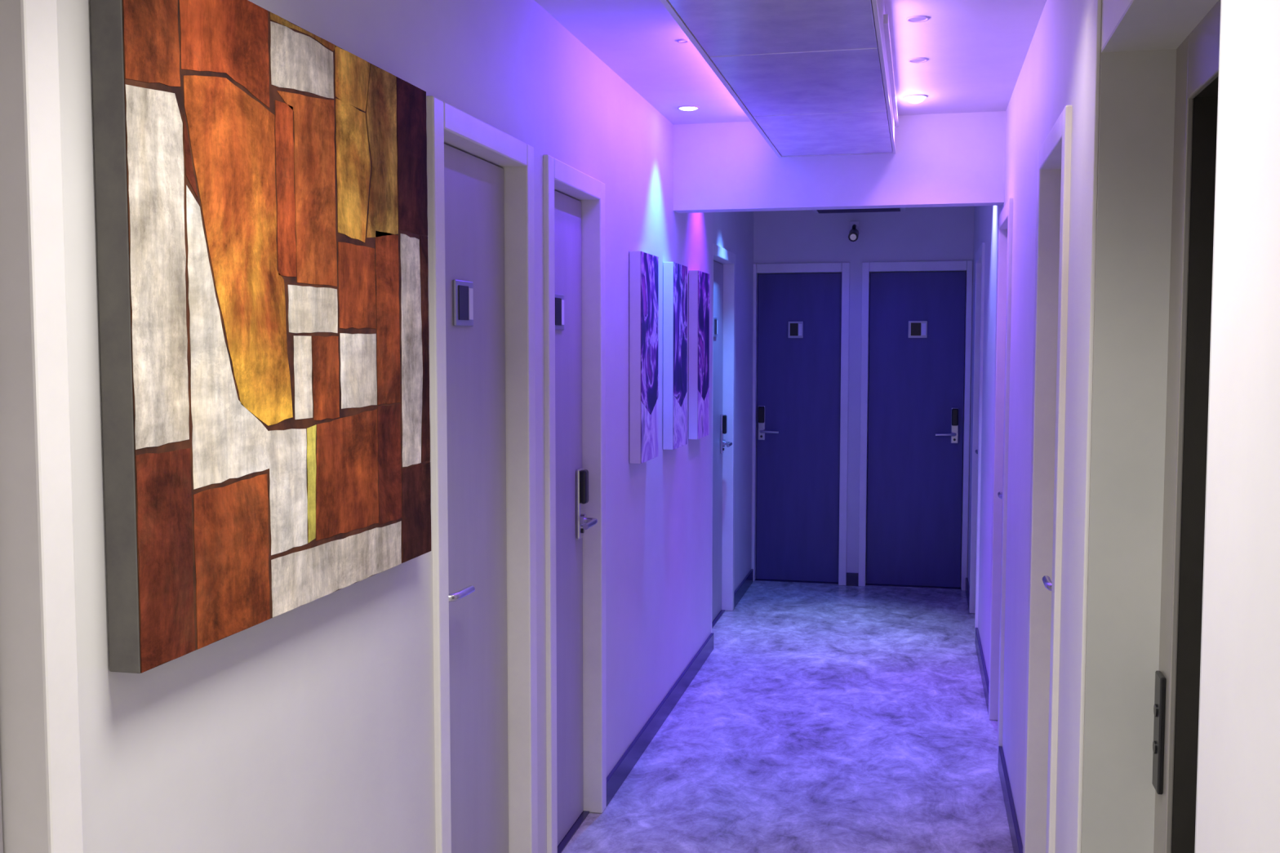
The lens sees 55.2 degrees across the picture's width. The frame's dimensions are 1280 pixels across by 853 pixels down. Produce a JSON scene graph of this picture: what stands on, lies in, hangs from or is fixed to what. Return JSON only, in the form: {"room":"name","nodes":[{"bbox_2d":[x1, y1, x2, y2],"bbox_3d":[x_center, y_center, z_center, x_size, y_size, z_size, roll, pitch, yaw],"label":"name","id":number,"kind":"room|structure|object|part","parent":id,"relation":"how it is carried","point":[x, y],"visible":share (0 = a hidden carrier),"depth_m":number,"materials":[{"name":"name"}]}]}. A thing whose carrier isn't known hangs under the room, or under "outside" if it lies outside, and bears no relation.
{"room":"hotel corridor","nodes":[
{"label":"hotel corridor","id":0,"kind":"room"},
{"bbox_2d":[57,0,712,852],"bbox_3d":[-0.545,0.143,2.663,0.180,2.500,7.420,1,4,13],"label":"wall","id":1,"kind":"structure","parent":0,"point":[308,727],"depth_m":2.43,"materials":[{"name":"paint"}]},
{"bbox_2d":[0,0,83,852],"bbox_3d":[-0.832,0.442,1.191,0.122,2.100,0.730,1,4,13],"label":"door frame","id":2,"kind":"structure","parent":1,"relation":"in","point":[41,784],"depth_m":1.47,"materials":[{"name":"paint"}]},
{"bbox_2d":[0,766,3,852],"bbox_3d":[-0.860,0.470,1.199,0.036,2.030,0.604,1,4,13],"label":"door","id":3,"kind":"structure","parent":2,"relation":"attached to","point":[1,813],"depth_m":1.49,"materials":[{"name":"white wood"}]},
{"bbox_2d":[89,0,431,673],"bbox_3d":[-0.563,-0.178,2.039,0.048,0.939,0.973,1,4,13],"label":"abstract painting","id":4,"kind":"object","parent":1,"relation":"attached to","point":[261,191],"visible":1,"depth_m":1.83,"materials":[{"name":"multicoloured fabric"}]},
{"bbox_2d":[426,95,537,852],"bbox_3d":[-0.413,0.320,3.025,0.122,2.100,0.700,1,4,13],"label":"door frame","id":5,"kind":"structure","parent":1,"relation":"in","point":[447,124],"depth_m":3.25,"materials":[{"name":"paint"}]},
{"bbox_3d":[-0.428,0.385,2.819,0.058,0.022,0.130,1,4,13],"label":"lever handle","id":6,"kind":"part","parent":5,"relation":"part of","materials":[{"name":"silver metal"}]},
{"bbox_2d":[444,143,508,852],"bbox_3d":[-0.441,0.348,3.033,0.036,2.030,0.574,1,4,13],"label":"door","id":7,"kind":"structure","parent":5,"relation":"attached to","point":[473,186],"depth_m":3.08,"materials":[{"name":"white wood"}]},
{"bbox_2d":[453,279,473,326],"bbox_3d":[-0.426,-0.297,2.956,0.008,0.110,0.120,1,4,13],"label":"number plaque","id":8,"kind":"object","parent":7,"relation":"attached to","point":[456,322],"visible":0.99,"depth_m":2.91,"materials":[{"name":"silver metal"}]},
{"bbox_2d":[468,288,473,319],"bbox_3d":[-0.413,-0.299,2.991,0.002,0.076,0.026,1,4,13],"label":"light","id":9,"kind":"object","parent":8,"relation":"attached to","point":[470,290],"depth_m":2.99,"materials":[{"name":"white plastic"}]},
{"bbox_2d":[543,154,606,852],"bbox_3d":[-0.236,0.268,3.799,0.122,2.100,0.637,1,4,13],"label":"door frame","id":10,"kind":"structure","parent":1,"relation":"in","point":[559,176],"depth_m":4.01,"materials":[{"name":"paint"}]},
{"bbox_2d":[554,190,583,845],"bbox_3d":[-0.264,0.297,3.807,0.036,2.030,0.511,1,4,13],"label":"door","id":11,"kind":"structure","parent":10,"relation":"attached to","point":[567,210],"depth_m":3.89,"materials":[{"name":"white wood"}]},
{"bbox_2d":[555,293,564,330],"bbox_3d":[-0.251,-0.348,3.724,0.008,0.110,0.120,1,4,13],"label":"number plaque","id":12,"kind":"object","parent":11,"relation":"attached to","point":[558,327],"visible":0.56,"depth_m":3.73,"materials":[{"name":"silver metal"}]},
{"bbox_2d":[561,299,564,324],"bbox_3d":[-0.237,-0.351,3.760,0.002,0.076,0.026,1,4,13],"label":"light","id":13,"kind":"object","parent":12,"relation":"attached to","point":[562,301],"depth_m":3.76,"materials":[{"name":"white plastic"}]},
{"bbox_2d":[576,467,583,539],"bbox_3d":[-0.197,0.251,3.988,0.014,0.230,0.048,1,4,13],"label":"lock plate","id":14,"kind":"object","parent":11,"relation":"attached to","point":[579,505],"visible":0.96,"depth_m":3.97,"materials":[{"name":"silver metal"}]},
{"bbox_2d":[579,514,586,526],"bbox_3d":[-0.185,0.306,3.989,0.014,0.042,0.042,1,4,13],"label":"rose","id":15,"kind":"object","parent":14,"relation":"attached to","point":[583,517],"visible":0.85,"depth_m":3.97,"materials":[{"name":"silver metal"}]},
{"bbox_2d":[580,469,588,504],"bbox_3d":[-0.180,0.196,3.981,0.021,0.110,0.042,1,4,13],"label":"card reader","id":16,"kind":"object","parent":14,"relation":"attached to","point":[584,473],"visible":1,"depth_m":3.96,"materials":[{"name":"black plastic"}]},
{"bbox_3d":[-0.174,0.311,3.930,0.058,0.022,0.130,1,4,13],"label":"lever handle","id":17,"kind":"part","parent":10,"relation":"part of","materials":[{"name":"silver metal"}]},
{"bbox_2d":[629,250,658,463],"bbox_3d":[0.016,-0.258,4.584,0.045,0.770,0.300,1,4,13],"label":"abstract painting","id":18,"kind":"object","parent":1,"relation":"attached to","point":[643,266],"visible":1,"depth_m":4.47,"materials":[{"name":"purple fabric"}]},
{"bbox_2d":[662,262,687,449],"bbox_3d":[0.149,-0.297,5.168,0.045,0.770,0.300,1,4,13],"label":"abstract painting","id":19,"kind":"object","parent":1,"relation":"attached to","point":[674,274],"visible":1,"depth_m":5.05,"materials":[{"name":"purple fabric"}]},
{"bbox_2d":[606,568,753,806],"bbox_3d":[0.315,1.121,6.157,0.054,0.085,4.086,1,4,13],"label":"baseboard","id":20,"kind":"structure","parent":1,"relation":"attached to","point":[616,777],"depth_m":5.04,"materials":[{"name":"grey wood"}]},
{"bbox_2d":[688,270,709,439],"bbox_3d":[0.276,-0.334,5.723,0.045,0.770,0.300,1,4,13],"label":"abstract painting","id":21,"kind":"object","parent":1,"relation":"attached to","point":[699,281],"visible":1,"depth_m":5.60,"materials":[{"name":"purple fabric"}]},
{"bbox_2d":[712,211,753,591],"bbox_3d":[0.468,-0.158,7.181,0.140,2.500,1.860,1,4,13],"label":"wall","id":22,"kind":"structure","parent":0,"point":[733,232],"depth_m":7.61,"materials":[{"name":"paint"}]},
{"bbox_2d":[711,243,735,632],"bbox_3d":[0.415,0.067,6.823,0.122,2.100,0.850,1,4,13],"label":"door","id":23,"kind":"structure","parent":22,"relation":"in","point":[722,255],"depth_m":7.17,"materials":[{"name":"paint"}]},
{"bbox_2d":[711,261,723,622],"bbox_3d":[0.386,0.095,6.831,0.036,2.030,0.724,1,4,13],"label":"door","id":24,"kind":"structure","parent":23,"relation":"attached to","point":[717,267],"depth_m":7.01,"materials":[{"name":"white wood"}]},
{"bbox_2d":[713,316,717,337],"bbox_3d":[0.420,-0.555,6.837,0.008,0.110,0.120,1,4,13],"label":"number plaque","id":25,"kind":"object","parent":24,"relation":"attached to","point":[714,317],"visible":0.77,"depth_m":6.79,"materials":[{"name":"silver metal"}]},
{"bbox_2d":[720,413,724,453],"bbox_3d":[0.476,0.043,7.110,0.014,0.230,0.048,1,4,13],"label":"lock plate","id":26,"kind":"object","parent":24,"relation":"attached to","point":[722,415],"visible":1,"depth_m":7.09,"materials":[{"name":"silver metal"}]},
{"bbox_2d":[722,414,727,434],"bbox_3d":[0.492,-0.012,7.103,0.021,0.110,0.042,1,4,13],"label":"card reader","id":27,"kind":"object","parent":26,"relation":"attached to","point":[724,417],"visible":1,"depth_m":7.08,"materials":[{"name":"black plastic"}]},
{"bbox_3d":[0.499,0.103,7.052,0.058,0.022,0.130,1,4,13],"label":"lever handle","id":28,"kind":"part","parent":23,"relation":"part of","materials":[{"name":"silver metal"}]},
{"bbox_2d":[561,580,1013,852],"bbox_3d":[0.481,1.373,3.466,1.880,0.060,9.580,1,4,13],"label":"floor","id":29,"kind":"structure","parent":0,"point":[818,717],"depth_m":4.85,"materials":[{"name":"grey carpet"}]},
{"bbox_2d":[557,810,589,852],"bbox_3d":[-0.261,1.313,3.874,0.070,0.005,0.517,1,4,13],"label":"threshold","id":30,"kind":"object","parent":29,"relation":"on","point":[584,814],"depth_m":3.95,"materials":[{"name":"grey metal"}]},
{"bbox_2d":[711,609,724,628],"bbox_3d":[0.389,1.112,6.898,0.070,0.005,0.730,1,4,13],"label":"threshold","id":31,"kind":"object","parent":29,"relation":"on","point":[716,620],"depth_m":7.02,"materials":[{"name":"grey metal"}]},
{"bbox_2d":[755,578,838,584],"bbox_3d":[1.046,1.028,8.151,0.553,0.005,0.070,1,4,13],"label":"threshold","id":32,"kind":"object","parent":29,"relation":"on","point":[756,579],"depth_m":8.12,"materials":[{"name":"grey metal"}]},
{"bbox_2d":[865,583,960,589],"bbox_3d":[1.779,1.039,7.984,0.605,0.005,0.070,1,4,13],"label":"threshold","id":33,"kind":"object","parent":29,"relation":"on","point":[865,584],"depth_m":7.95,"materials":[{"name":"metal"}]},
{"bbox_2d":[534,0,1046,124],"bbox_3d":[0.481,-1.192,3.296,1.880,0.080,9.580,1,4,13],"label":"ceiling","id":34,"kind":"structure","parent":0,"point":[975,51],"depth_m":3.90,"materials":[{"name":"paint"}]},
{"bbox_2d":[676,38,688,43],"bbox_3d":[0.132,-1.180,3.746,0.038,0.004,0.038,1,4,13],"label":"recessed light","id":35,"kind":"object","parent":34,"relation":"in","point":[682,41],"depth_m":3.74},
{"bbox_2d":[676,105,699,111],"bbox_3d":[0.190,-1.248,4.808,0.090,0.009,0.090,1,4,13],"label":"recessed light","id":36,"kind":"object","parent":34,"relation":"in","point":[686,108],"depth_m":4.79,"materials":[{"name":"white glass"}]},
{"bbox_2d":[659,0,896,157],"bbox_3d":[0.457,-1.089,3.498,0.477,0.152,3.150,1,4,13],"label":"ceiling panel","id":37,"kind":"object","parent":34,"relation":"attached to","point":[812,77],"depth_m":3.44,"materials":[{"name":"grey metal"}]},
{"bbox_2d":[673,111,1005,213],"bbox_3d":[0.792,-1.091,5.097,1.390,0.360,0.110,1,4,13],"label":"ceiling beam","id":38,"kind":"structure","parent":34,"relation":"attached to","point":[956,159],"depth_m":5.03,"materials":[{"name":"white paint"}]},
{"bbox_2d":[883,13,897,127],"bbox_3d":[0.835,-1.142,4.051,0.012,0.024,1.600,1,4,13],"label":"recessed light","id":39,"kind":"object","parent":34,"relation":"in","point":[886,20],"visible":1,"depth_m":3.76,"materials":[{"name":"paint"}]},
{"bbox_2d":[903,93,927,102],"bbox_3d":[1.034,-1.227,4.596,0.090,0.022,0.090,1,4,13],"label":"recessed light","id":40,"kind":"object","parent":34,"relation":"in","point":[916,98],"depth_m":4.57,"materials":[{"name":"white glass"}]},
{"bbox_2d":[906,15,929,22],"bbox_3d":[0.792,-1.163,3.493,0.066,0.004,0.066,1,4,13],"label":"recessed light","id":41,"kind":"object","parent":34,"relation":"in","point":[914,19],"depth_m":3.49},
{"bbox_2d":[907,57,928,62],"bbox_3d":[0.908,-1.196,3.999,0.066,0.004,0.066,1,4,13],"label":"recessed light","id":42,"kind":"object","parent":34,"relation":"in","point":[917,60],"depth_m":4.00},
{"bbox_2d":[798,324,801,335],"bbox_3d":[1.049,-0.634,8.015,0.022,0.076,0.002,1,4,13],"label":"light","id":43,"kind":"object","parent":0,"point":[799,325],"depth_m":8.01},
{"bbox_2d":[812,207,905,213],"bbox_3d":[1.333,-1.377,7.478,0.560,0.106,0.400,1,4,13],"label":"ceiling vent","id":44,"kind":"object","parent":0,"point":[870,210],"depth_m":7.55,"materials":[{"name":"metal"}]},
{"bbox_2d":[753,205,974,573],"bbox_3d":[1.524,-0.210,7.964,1.850,2.500,0.140,1,4,13],"label":"wall","id":45,"kind":"structure","parent":0,"point":[937,233],"depth_m":7.88,"materials":[{"name":"paint"}]},
{"bbox_2d":[751,262,849,585],"bbox_3d":[1.055,-0.015,8.052,0.623,2.100,0.122,1,4,13],"label":"door frame","id":46,"kind":"structure","parent":45,"relation":"in","point":[843,268],"depth_m":7.97,"materials":[{"name":"paint"}]},
{"bbox_3d":[0.852,0.035,8.069,0.130,0.022,0.058,1,4,13],"label":"lever handle","id":47,"kind":"part","parent":46,"relation":"part of","materials":[{"name":"silver metal"}]},
{"bbox_2d":[755,272,841,582],"bbox_3d":[1.047,0.012,8.086,0.547,2.030,0.036,1,4,13],"label":"door","id":48,"kind":"structure","parent":46,"relation":"attached to","point":[799,379],"depth_m":8.07,"materials":[{"name":"blue wood"}]},
{"bbox_2d":[757,405,765,439],"bbox_3d":[0.806,-0.024,8.113,0.048,0.230,0.014,1,4,13],"label":"lock plate","id":49,"kind":"object","parent":48,"relation":"attached to","point":[762,425],"visible":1,"depth_m":8.11,"materials":[{"name":"silver metal"}]},
{"bbox_2d":[758,406,764,422],"bbox_3d":[0.802,-0.078,8.093,0.042,0.110,0.021,1,4,13],"label":"card reader","id":50,"kind":"object","parent":49,"relation":"attached to","point":[761,409],"visible":1,"depth_m":8.08,"materials":[{"name":"black plastic"}]},
{"bbox_2d":[787,321,803,337],"bbox_3d":[1.020,-0.635,8.026,0.100,0.110,0.008,1,4,13],"label":"number plaque","id":51,"kind":"object","parent":48,"relation":"attached to","point":[788,322],"visible":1,"depth_m":8.02,"materials":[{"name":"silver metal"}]},
{"bbox_2d":[846,572,858,586],"bbox_3d":[1.387,0.998,7.997,0.078,0.085,0.014,1,4,13],"label":"baseboard","id":52,"kind":"structure","parent":45,"relation":"attached to","point":[851,578],"depth_m":7.99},
{"bbox_2d":[848,221,859,241],"bbox_3d":[1.358,-1.239,7.778,0.064,0.141,0.163,1,4,13],"label":"security camera","id":53,"kind":"object","parent":45,"relation":"attached to","point":[854,233],"visible":1,"depth_m":7.76,"materials":[{"name":"paint"}]},
{"bbox_2d":[857,260,973,591],"bbox_3d":[1.769,-0.004,7.890,0.685,2.100,0.122,1,4,13],"label":"door frame","id":54,"kind":"structure","parent":45,"relation":"in","point":[868,268],"depth_m":7.83,"materials":[{"name":"paint"}]},
{"bbox_2d":[866,271,965,587],"bbox_3d":[1.780,0.023,7.919,0.599,2.030,0.036,1,4,13],"label":"door","id":55,"kind":"structure","parent":54,"relation":"attached to","point":[914,490],"depth_m":7.90,"materials":[{"name":"blue wood"}]},
{"bbox_2d":[907,320,927,337],"bbox_3d":[1.782,-0.623,7.853,0.120,0.110,0.008,1,4,13],"label":"number plaque","id":56,"kind":"object","parent":55,"relation":"attached to","point":[909,335],"visible":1,"depth_m":7.85,"materials":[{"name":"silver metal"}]},
{"bbox_2d":[951,407,959,443],"bbox_3d":[2.015,-0.006,7.838,0.048,0.230,0.014,1,4,13],"label":"lock plate","id":57,"kind":"object","parent":55,"relation":"attached to","point":[953,428],"visible":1,"depth_m":7.83,"materials":[{"name":"silver metal"}]},
{"bbox_2d":[951,408,958,426],"bbox_3d":[2.011,-0.060,7.818,0.042,0.110,0.021,1,4,13],"label":"card reader","id":58,"kind":"object","parent":57,"relation":"attached to","point":[954,411],"visible":1,"depth_m":7.81,"materials":[{"name":"black plastic"}]},
{"bbox_3d":[1.953,0.052,7.819,0.130,0.022,0.058,1,4,13],"label":"lever handle","id":59,"kind":"part","parent":54,"relation":"part of","materials":[{"name":"silver metal"}]},
{"bbox_2d":[951,431,958,437],"bbox_3d":[2.012,0.050,7.830,0.042,0.042,0.014,1,4,13],"label":"rose","id":60,"kind":"object","parent":54,"relation":"attached to","point":[953,432],"visible":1,"depth_m":7.82,"materials":[{"name":"silver metal"}]},
{"bbox_2d":[921,323,925,335],"bbox_3d":[1.817,-0.622,7.840,0.026,0.076,0.002,1,4,13],"label":"light","id":61,"kind":"object","parent":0,"point":[923,325],"depth_m":7.84,"materials":[{"name":"white plastic"}]},
{"bbox_2d":[967,0,1279,852],"bbox_3d":[1.222,0.107,3.212,0.320,2.500,9.280,1,4,13],"label":"wall","id":62,"kind":"structure","parent":0,"point":[1238,809],"depth_m":1.33,"materials":[{"name":"paint"}]},
{"bbox_2d":[968,242,985,635],"bbox_3d":[1.907,0.071,6.764,0.122,2.100,0.800,1,4,13],"label":"door","id":63,"kind":"structure","parent":62,"relation":"in","point":[980,253],"depth_m":7.06,"materials":[{"name":"paint"}]},
{"bbox_2d":[964,577,1022,852],"bbox_3d":[1.490,1.183,5.217,0.014,0.085,5.400,1,4,13],"label":"baseboard","id":64,"kind":"structure","parent":62,"relation":"attached to","point":[1016,842],"depth_m":4.29,"materials":[{"name":"grey wood"}]},
{"bbox_2d":[988,197,1013,767],"bbox_3d":[1.455,0.202,4.790,0.122,2.100,0.660,1,4,13],"label":"door","id":65,"kind":"structure","parent":62,"relation":"in","point":[1005,220],"depth_m":5.02,"materials":[{"name":"paint"}]},
{"bbox_3d":[1.389,0.263,4.650,0.058,0.022,0.130,1,4,13],"label":"lever handle","id":66,"kind":"part","parent":65,"relation":"part of","materials":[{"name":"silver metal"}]},
{"bbox_2d":[1022,105,1071,852],"bbox_3d":[1.066,0.316,3.087,0.122,2.100,0.660,1,4,13],"label":"door","id":67,"kind":"structure","parent":62,"relation":"in","point":[1054,155],"depth_m":3.32,"materials":[{"name":"paint"}]},
{"bbox_3d":[0.997,0.377,2.933,0.058,0.022,0.130,1,4,13],"label":"lever handle","id":68,"kind":"part","parent":67,"relation":"part of","materials":[{"name":"silver metal"}]},
{"bbox_2d":[1066,0,1102,852],"bbox_3d":[0.872,0.299,2.426,0.008,2.220,0.170,1,4,13],"label":"trim","id":69,"kind":"structure","parent":62,"relation":"attached to","point":[1093,20],"depth_m":2.37,"materials":[{"name":"white wood"}]},
{"bbox_2d":[1081,0,1222,852],"bbox_3d":[0.814,0.388,1.865,0.130,2.117,0.960,1,4,13],"label":"door frame","id":70,"kind":"structure","parent":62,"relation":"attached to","point":[1138,59],"depth_m":2.30,"materials":[{"name":"white wood"}]},
{"bbox_2d":[1151,671,1166,795],"bbox_3d":[0.966,0.570,2.282,0.013,0.220,0.055,1,4,13],"label":"plate","id":71,"kind":"object","parent":70,"relation":"attached to","point":[1160,680],"depth_m":2.26,"materials":[{"name":"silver metal"}]},
{"bbox_3d":[0.961,0.599,2.287,0.003,0.024,0.024,1,4,13],"label":"call button","id":72,"kind":"part","parent":71,"relation":"part of","materials":[{"name":"silver metal"}]},
{"bbox_3d":[0.961,0.529,2.283,0.003,0.024,0.024,1,4,13],"label":"call button","id":73,"kind":"part","parent":71,"relation":"part of","materials":[{"name":"silver metal"}]},
{"bbox_2d":[1153,0,1221,852],"bbox_3d":[0.883,0.389,1.849,0.012,2.117,0.960,1,4,13],"label":"door frame","id":74,"kind":"structure","parent":62,"relation":"in","point":[1197,55],"depth_m":2.21,"materials":[{"name":"wood"}]},
{"bbox_2d":[1171,75,1218,852],"bbox_3d":[0.946,0.390,1.835,0.118,2.117,0.960,1,4,13],"label":"door","id":75,"kind":"structure","parent":62,"relation":"attached to","point":[1206,103],"depth_m":2.19,"materials":[{"name":"wood"}]}
]}

